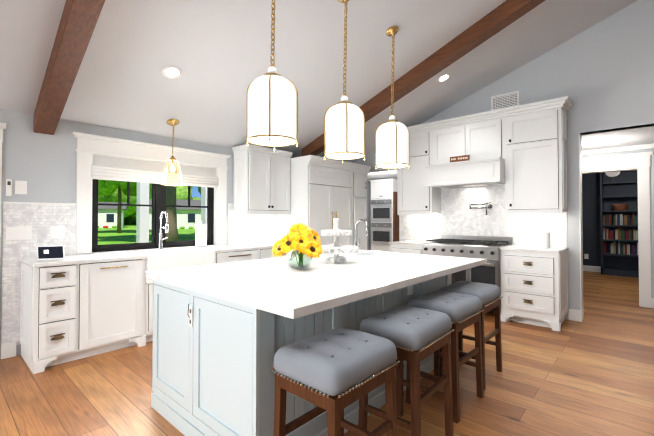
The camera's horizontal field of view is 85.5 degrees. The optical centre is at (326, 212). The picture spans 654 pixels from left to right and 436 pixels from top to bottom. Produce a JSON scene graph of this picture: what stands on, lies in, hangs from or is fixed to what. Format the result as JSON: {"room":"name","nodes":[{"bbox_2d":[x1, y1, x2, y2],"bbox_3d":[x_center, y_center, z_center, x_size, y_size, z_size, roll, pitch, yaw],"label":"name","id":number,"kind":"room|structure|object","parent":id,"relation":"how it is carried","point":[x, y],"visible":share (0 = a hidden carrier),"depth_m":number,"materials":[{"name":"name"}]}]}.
{"room":"kitchen","nodes":[
{"label":"kitchen","id":0,"kind":"room"},
{"bbox_2d":[0,109,276,358],"bbox_3d":[-2.467,0.145,3.958,0.162,2.420,8.550,-1,-1,42],"label":"wall","id":1,"kind":"structure","parent":0,"point":[44,166],"depth_m":3.49,"materials":[{"name":"grey paint"}]},
{"bbox_2d":[0,122,5,247],"bbox_3d":[-3.420,0.255,2.755,0.050,2.165,1.350,-1,-1,42],"label":"door frame","id":2,"kind":"structure","parent":1,"relation":"attached to","point":[2,126],"depth_m":3.25,"materials":[{"name":"white wood"}]},
{"bbox_2d":[6,179,11,195],"bbox_3d":[-2.962,-0.232,3.297,0.016,0.155,0.040,-1,-1,42],"label":"switch plate","id":3,"kind":"object","parent":1,"relation":"attached to","point":[8,181],"depth_m":3.29,"materials":[{"name":"white plastic"}]},
{"bbox_2d":[6,227,31,239],"bbox_3d":[-2.910,0.196,3.343,0.008,0.120,0.185,-1,-1,42],"label":"electrical outlet plate","id":4,"kind":"object","parent":1,"relation":"attached to","point":[16,233],"depth_m":3.34,"materials":[{"name":"white plastic"}]},
{"bbox_2d":[15,180,26,193],"bbox_3d":[-2.906,-0.237,3.363,0.011,0.128,0.086,-1,-1,42],"label":"switch plate","id":5,"kind":"object","parent":1,"relation":"attached to","point":[20,187],"depth_m":3.36,"materials":[{"name":"white plastic"}]},
{"bbox_2d":[51,226,63,237],"bbox_3d":[-2.711,0.200,3.564,0.008,0.120,0.110,-1,-1,42],"label":"electrical outlet plate","id":6,"kind":"object","parent":1,"relation":"attached to","point":[56,231],"depth_m":3.56,"materials":[{"name":"white plastic"}]},
{"bbox_2d":[72,132,230,253],"bbox_3d":[-2.056,-0.178,4.380,0.215,1.280,1.850,-1,-1,42],"label":"window","id":7,"kind":"structure","parent":1,"relation":"in","point":[89,146],"depth_m":4.19,"materials":[{"name":"white wood"}]},
{"bbox_2d":[91,155,218,187],"bbox_3d":[-2.022,-0.485,4.353,0.068,0.264,1.512,-1,-1,42],"label":"roman shade","id":8,"kind":"object","parent":7,"relation":"attached to","point":[118,169],"visible":0.83,"depth_m":4.21,"materials":[{"name":"white fabric"}]},
{"bbox_2d":[232,144,292,214],"bbox_3d":[-0.949,-0.448,5.260,0.370,0.963,0.840,-1,-1,42],"label":"upper cabinet","id":9,"kind":"object","parent":1,"relation":"attached to","point":[261,180],"visible":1,"depth_m":5.07,"materials":[{"name":"white wood"}]},
{"bbox_2d":[0,0,637,161],"bbox_3d":[0.644,-2.517,0.999,8.800,3.156,8.551,-1,-1,42],"label":"ceiling","id":10,"kind":"structure","parent":0,"point":[217,53],"depth_m":3.54,"materials":[{"name":"grey paint"}]},
{"bbox_2d":[33,0,104,134],"bbox_3d":[0.272,-2.372,0.588,8.488,3.101,0.414,-1,-1,42],"label":"beam","id":11,"kind":"structure","parent":10,"relation":"attached to","point":[78,22],"depth_m":2.73,"materials":[{"name":"brown wood"}]},
{"bbox_2d":[162,66,181,78],"bbox_3d":[-1.468,-1.327,3.357,0.168,0.063,0.176,-1,-1,42],"label":"recessed light","id":12,"kind":"object","parent":10,"relation":"in","point":[172,72],"visible":1,"depth_m":3.35,"materials":[{"name":"white"}]},
{"bbox_2d":[162,119,182,185],"bbox_3d":[-1.796,-0.698,4.120,0.229,0.759,0.229,-1,-1,42],"label":"light","id":13,"kind":"object","parent":10,"relation":"hanging from","point":[174,123],"visible":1,"depth_m":4.11,"materials":[{"name":"glass"}]},
{"bbox_2d":[246,0,298,150],"bbox_3d":[-0.370,-1.155,2.407,0.336,1.420,0.336,-1,-1,42],"label":"pendant light","id":14,"kind":"object","parent":10,"relation":"hanging from","point":[271,107],"visible":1,"depth_m":2.28,"materials":[{"name":"white glass"}]},
{"bbox_2d":[324,0,365,162],"bbox_3d":[0.148,-1.146,2.983,0.336,1.420,0.336,-1,-1,42],"label":"pendant light","id":15,"kind":"object","parent":10,"relation":"hanging from","point":[345,128],"visible":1,"depth_m":2.86,"materials":[{"name":"white glass"}]},
{"bbox_2d":[375,26,409,171],"bbox_3d":[0.653,-1.138,3.545,0.336,1.420,0.336,-1,-1,42],"label":"pendant light","id":16,"kind":"object","parent":10,"relation":"hanging from","point":[392,143],"visible":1,"depth_m":3.42,"materials":[{"name":"white glass"}]},
{"bbox_2d":[301,0,544,155],"bbox_3d":[2.553,-2.388,2.903,8.190,2.998,0.553,-1,-1,42],"label":"beam","id":17,"kind":"structure","parent":10,"relation":"attached to","point":[502,16],"depth_m":4.01,"materials":[{"name":"brown wood"}]},
{"bbox_2d":[437,74,449,81],"bbox_3d":[1.543,-1.776,4.678,0.168,0.063,0.176,-1,-1,42],"label":"recessed light","id":18,"kind":"object","parent":10,"relation":"in","point":[444,77],"visible":1,"depth_m":4.67,"materials":[{"name":"white plastic"}]},
{"bbox_2d":[0,271,653,435],"bbox_3d":[1.719,1.412,3.704,11.000,0.120,14.200,-1,-1,42],"label":"floor","id":19,"kind":"structure","parent":0,"point":[591,373],"depth_m":2.70,"materials":[{"name":"brown wood"}]},
{"bbox_2d":[20,241,298,373],"bbox_3d":[-1.610,0.902,4.290,0.657,0.917,3.136,-1,-1,42],"label":"base cabinet","id":20,"kind":"object","parent":19,"relation":"on","point":[73,307],"visible":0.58,"depth_m":3.29,"materials":[{"name":"white wood"}]},
{"bbox_2d":[37,245,64,259],"bbox_3d":[-2.525,0.367,3.241,0.213,0.127,0.070,0,-1,-28],"label":"smart display","id":21,"kind":"object","parent":20,"relation":"on","point":[50,252],"visible":0.94,"depth_m":3.22,"materials":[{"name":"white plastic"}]},
{"bbox_2d":[158,211,168,248],"bbox_3d":[-1.924,0.213,4.233,0.220,0.458,0.115,-1,-1,42],"label":"sink faucet","id":22,"kind":"object","parent":20,"relation":"on","point":[166,227],"visible":1,"depth_m":4.24,"materials":[{"name":"silver metal"}]},
{"bbox_2d":[195,221,206,247],"bbox_3d":[-1.626,0.277,4.578,0.150,0.340,0.150,-1,-1,42],"label":"paper towel holder","id":23,"kind":"object","parent":20,"relation":"on","point":[201,235],"visible":1,"depth_m":4.52,"materials":[{"name":"white paper"}]},
{"bbox_2d":[146,253,451,435],"bbox_3d":[-0.019,0.896,2.878,1.181,0.884,2.313,-1,-1,42],"label":"kitchen island","id":24,"kind":"object","parent":19,"relation":"on","point":[223,333],"depth_m":1.98,"materials":[{"name":"grey"}]},
{"bbox_2d":[145,249,486,320],"bbox_3d":[0.092,0.433,2.808,1.500,0.040,2.350,-1,-1,42],"label":"island countertop","id":25,"kind":"structure","parent":24,"relation":"on","point":[270,285],"depth_m":2.20,"materials":[{"name":"white stone"}]},
{"bbox_2d":[271,222,322,268],"bbox_3d":[-0.211,0.239,2.581,0.420,0.339,0.336,-1,-1,42],"label":"sunflower","id":26,"kind":"object","parent":25,"relation":"on","point":[301,238],"visible":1,"depth_m":2.50,"materials":[{"name":"yellow plant"}]},
{"bbox_2d":[321,218,357,263],"bbox_3d":[0.078,0.231,2.945,0.364,0.367,0.364,-1,-1,42],"label":"tiered stand","id":27,"kind":"object","parent":25,"relation":"on","point":[336,249],"visible":0.98,"depth_m":2.86,"materials":[{"name":"white ceramic"}]},
{"bbox_2d":[355,219,368,252],"bbox_3d":[0.371,0.249,3.723,0.186,0.355,0.090,-1,-1,42],"label":"island faucet","id":28,"kind":"object","parent":25,"relation":"on","point":[356,224],"visible":0.73,"depth_m":3.74,"materials":[{"name":"silver metal"}]},
{"bbox_2d":[277,155,370,254],"bbox_3d":[-0.010,0.277,5.997,0.765,2.220,1.524,-1,-1,42],"label":"fridge","id":29,"kind":"object","parent":19,"relation":"on","point":[324,193],"visible":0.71,"depth_m":5.57,"materials":[{"name":"white wood"}]},
{"bbox_2d":[271,327,399,435],"bbox_3d":[0.046,0.951,1.604,0.395,0.738,0.500,-1,-1,42],"label":"stool","id":30,"kind":"object","parent":19,"relation":"on","point":[334,372],"visible":1,"depth_m":1.51,"materials":[{"name":"fabric"}]},
{"bbox_2d":[370,178,396,251],"bbox_3d":[1.769,0.249,10.418,0.800,2.410,0.756,-1,-1,42],"label":"tall cabinet","id":31,"kind":"object","parent":19,"relation":"on","point":[382,190],"visible":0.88,"depth_m":10.16,"materials":[{"name":"white wood"}]},
{"bbox_2d":[358,305,453,435],"bbox_3d":[0.464,0.958,2.062,0.403,0.738,0.506,-1,-1,42],"label":"stool","id":32,"kind":"object","parent":19,"relation":"on","point":[416,336],"visible":0.96,"depth_m":1.96,"materials":[{"name":"fabric"}]},
{"bbox_2d":[406,291,483,423],"bbox_3d":[0.843,0.965,2.528,0.403,0.738,0.506,-1,-1,42],"label":"stool","id":33,"kind":"object","parent":19,"relation":"on","point":[461,311],"visible":0.67,"depth_m":2.42,"materials":[{"name":"fabric"}]},
{"bbox_2d":[422,235,512,311],"bbox_3d":[1.966,0.856,4.996,1.026,1.030,0.741,-1,-1,42],"label":"range","id":34,"kind":"object","parent":19,"relation":"on","point":[481,247],"visible":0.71,"depth_m":4.71,"materials":[{"name":"silver metal"}]},
{"bbox_2d":[438,281,502,389],"bbox_3d":[1.192,0.971,2.953,0.395,0.738,0.500,-1,-1,42],"label":"stool","id":35,"kind":"object","parent":19,"relation":"on","point":[488,296],"visible":0.62,"depth_m":2.89,"materials":[{"name":"fabric"}]},
{"bbox_2d":[389,240,568,330],"bbox_3d":[2.015,0.913,5.007,2.252,0.917,0.658,-1,-1,42],"label":"base cabinet","id":36,"kind":"object","parent":19,"relation":"on","point":[534,285],"visible":0.58,"depth_m":4.26,"materials":[{"name":"white wood"}]},
{"bbox_2d":[539,230,549,247],"bbox_3d":[2.761,0.332,4.491,0.126,0.228,0.126,-1,-1,42],"label":"ceramic canister","id":37,"kind":"object","parent":36,"relation":"on","point":[544,238],"visible":1,"depth_m":4.44,"materials":[{"name":"white ceramic"}]},
{"bbox_2d":[583,265,600,271],"bbox_3d":[6.163,1.358,8.707,0.960,0.140,0.019,-1,-1,42],"label":"baseboard","id":38,"kind":"structure","parent":19,"relation":"on","point":[585,268],"depth_m":8.50,"materials":[{"name":"white wood"}]},
{"bbox_2d":[600,170,638,276],"bbox_3d":[7.000,0.203,7.733,1.610,2.420,0.365,-1,-1,42],"label":"bookcase","id":39,"kind":"object","parent":19,"relation":"on","point":[619,221],"visible":0.75,"depth_m":8.08,"materials":[{"name":"blue paint"}]},
{"bbox_2d":[367,181,370,249],"bbox_3d":[0.154,0.171,9.872,0.150,2.550,4.050,-1,-1,42],"label":"wall","id":40,"kind":"structure","parent":0,"point":[369,213],"depth_m":11.04,"materials":[{"name":"grey paint"}]},
{"bbox_2d":[393,192,398,241],"bbox_3d":[2.096,0.434,10.159,0.048,2.027,0.680,-1,-1,42],"label":"pantry door","id":41,"kind":"structure","parent":40,"relation":"in","point":[395,227],"depth_m":9.94,"materials":[{"name":"brown wood"}]},
{"bbox_2d":[367,170,396,180],"bbox_3d":[1.530,-1.073,8.654,3.550,0.100,3.750,-1,-1,42],"label":"ceiling","id":42,"kind":"structure","parent":0,"point":[382,175],"depth_m":9.65,"materials":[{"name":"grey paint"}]},
{"bbox_2d":[352,0,653,319],"bbox_3d":[3.494,-1.281,4.261,8.650,5.282,0.158,-1,-1,42],"label":"wall","id":43,"kind":"structure","parent":0,"point":[600,75],"depth_m":4.50,"materials":[{"name":"grey paint"}]},
{"bbox_2d":[397,128,440,214],"bbox_3d":[1.474,-0.639,5.731,0.612,1.298,0.339,-1,-1,42],"label":"upper cabinet","id":44,"kind":"object","parent":43,"relation":"attached to","point":[414,197],"depth_m":5.56,"materials":[{"name":"white wood"}]},
{"bbox_2d":[433,124,456,163],"bbox_3d":[1.919,-0.996,5.336,0.585,0.595,0.339,-1,-1,42],"label":"upper cabinet","id":45,"kind":"object","parent":43,"relation":"attached to","point":[444,135],"depth_m":5.27,"materials":[{"name":"white wood"}]},
{"bbox_2d":[425,156,504,187],"bbox_3d":[2.026,-0.565,5.111,1.031,0.275,0.522,-1,-1,42],"label":"range hood","id":46,"kind":"object","parent":43,"relation":"attached to","point":[490,169],"depth_m":4.86,"materials":[{"name":"white wood"}]},
{"bbox_2d":[450,155,469,161],"bbox_3d":[1.838,-0.746,4.909,0.270,0.076,0.021,-1,-1,42],"label":"sign","id":47,"kind":"object","parent":46,"relation":"attached to","point":[460,158],"visible":1,"depth_m":4.90,"materials":[{"name":"brown wood"}]},
{"bbox_2d":[457,116,500,159],"bbox_3d":[2.254,-1.001,5.035,0.586,0.595,0.339,-1,-1,42],"label":"upper cabinet","id":48,"kind":"object","parent":43,"relation":"attached to","point":[480,137],"depth_m":4.93,"materials":[{"name":"white wood"}]},
{"bbox_2d":[469,202,492,214],"bbox_3d":[2.244,-0.053,5.178,0.304,0.184,0.123,-1,-1,42],"label":"pot filler faucet","id":49,"kind":"object","parent":43,"relation":"attached to","point":[490,206],"visible":1,"depth_m":5.13,"materials":[{"name":"silver metal"}]},
{"bbox_2d":[491,91,518,110],"bbox_3d":[2.528,-1.558,5.030,0.370,0.260,0.012,-1,-1,42],"label":"air vent","id":50,"kind":"object","parent":43,"relation":"in","point":[506,100],"visible":0.83,"depth_m":5.03,"materials":[{"name":"grey metal"}]},
{"bbox_2d":[501,104,568,211],"bbox_3d":[2.715,-0.656,4.615,0.655,1.298,0.339,-1,-1,42],"label":"upper cabinet","id":51,"kind":"object","parent":43,"relation":"attached to","point":[519,152],"depth_m":4.47,"materials":[{"name":"white wood"}]},
{"bbox_2d":[568,308,583,319],"bbox_3d":[2.499,1.305,5.234,2.116,0.140,0.016,-1,-1,42],"label":"baseboard","id":52,"kind":"structure","parent":43,"relation":"attached to","point":[575,314],"depth_m":4.44,"materials":[{"name":"white wood"}]},
{"bbox_2d":[579,133,582,310],"bbox_3d":[3.223,0.114,4.490,0.012,2.220,0.174,-1,-1,42],"label":"door frame","id":53,"kind":"structure","parent":43,"relation":"attached to","point":[581,221],"depth_m":4.44,"materials":[{"name":"white wood"}]},
{"bbox_2d":[582,173,600,265],"bbox_3d":[5.018,0.071,5.000,4.600,2.600,0.010,-1,-1,42],"label":"wall","id":54,"kind":"structure","parent":0,"point":[591,211],"depth_m":5.68,"materials":[{"name":"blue paint"}]},
{"bbox_2d":[580,124,653,150],"bbox_3d":[4.631,-1.050,4.251,6.950,0.100,1.648,-1,-1,42],"label":"ceiling","id":55,"kind":"structure","parent":0,"point":[639,135],"depth_m":4.69,"materials":[{"name":"grey paint"}]},
{"bbox_2d":[582,149,653,297],"bbox_3d":[5.188,0.137,4.739,7.100,2.460,0.150,-1,-1,42],"label":"wall","id":56,"kind":"structure","parent":0,"point":[651,205],"depth_m":5.09,"materials":[{"name":"grey paint"}]},
{"bbox_2d":[582,143,653,307],"bbox_3d":[5.171,0.187,4.720,6.800,2.360,0.200,-1,-1,42],"label":"door frame","id":57,"kind":"structure","parent":56,"relation":"attached to","point":[632,161],"depth_m":5.16,"materials":[{"name":"white wood"}]},
{"bbox_2d":[651,298,653,307],"bbox_3d":[6.158,1.282,3.737,4.040,0.140,0.016,-1,-1,42],"label":"baseboard","id":58,"kind":"structure","parent":56,"relation":"attached to","point":[652,299],"depth_m":5.07,"materials":[{"name":"white wood"}]},
{"bbox_3d":[6.252,-1.157,6.391,4.600,0.100,3.700,-1,-1,42],"label":"ceiling","id":59,"kind":"structure","parent":0,"visible":0},
{"bbox_2d":[605,171,619,176],"bbox_3d":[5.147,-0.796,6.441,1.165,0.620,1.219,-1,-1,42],"label":"ceiling light","id":60,"kind":"object","parent":59,"relation":"hanging from","point":[611,174],"visible":0.21,"depth_m":6.35,"materials":[{"name":"white glass"}]},
{"label":"outside","id":61,"kind":"structure","parent":0,"visible":0},
{"bbox_2d":[98,225,195,244],"bbox_3d":[-62.649,3.021,83.232,195.300,0.300,200.000,-1,-1,42],"label":"lawn","id":62,"kind":"structure","parent":61,"point":[113,236],"depth_m":32.03,"materials":[{"name":"green plant"}]},
{"bbox_2d":[98,202,126,227],"bbox_3d":[-38.604,0.380,57.021,11.000,4.230,8.786,0,-1,-28],"label":"house","id":63,"kind":"structure","parent":62,"relation":"on","point":[107,216],"depth_m":55.81,"materials":[{"name":"white paint"}]},
{"bbox_2d":[136,182,148,242],"bbox_3d":[-3.803,0.005,7.307,0.240,3.396,0.240,-1,-1,42],"label":"porch post","id":64,"kind":"object","parent":62,"relation":"on","point":[142,224],"depth_m":7.24,"materials":[{"name":"white wood"}]},
{"bbox_2d":[98,180,200,240],"bbox_3d":[-36.966,-4.793,46.082,82.893,19.036,107.455,-1,-1,42],"label":"trees","id":65,"kind":"object","parent":62,"relation":"on","point":[111,191],"visible":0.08,"depth_m":36.34,"materials":[{"name":"green plant"}]},
{"bbox_2d":[149,199,200,228],"bbox_3d":[-20.334,0.238,54.320,14.000,4.430,8.827,0,-1,-13],"label":"house","id":66,"kind":"structure","parent":62,"relation":"on","point":[188,217],"depth_m":51.22,"materials":[{"name":"white"}]},
{"bbox_2d":[201,187,206,223],"bbox_3d":[-2.488,0.005,7.348,0.240,3.396,0.240,-1,-1,42],"label":"porch post","id":67,"kind":"object","parent":62,"relation":"on","point":[203,189],"depth_m":7.26,"materials":[{"name":"white wood"}]}
]}

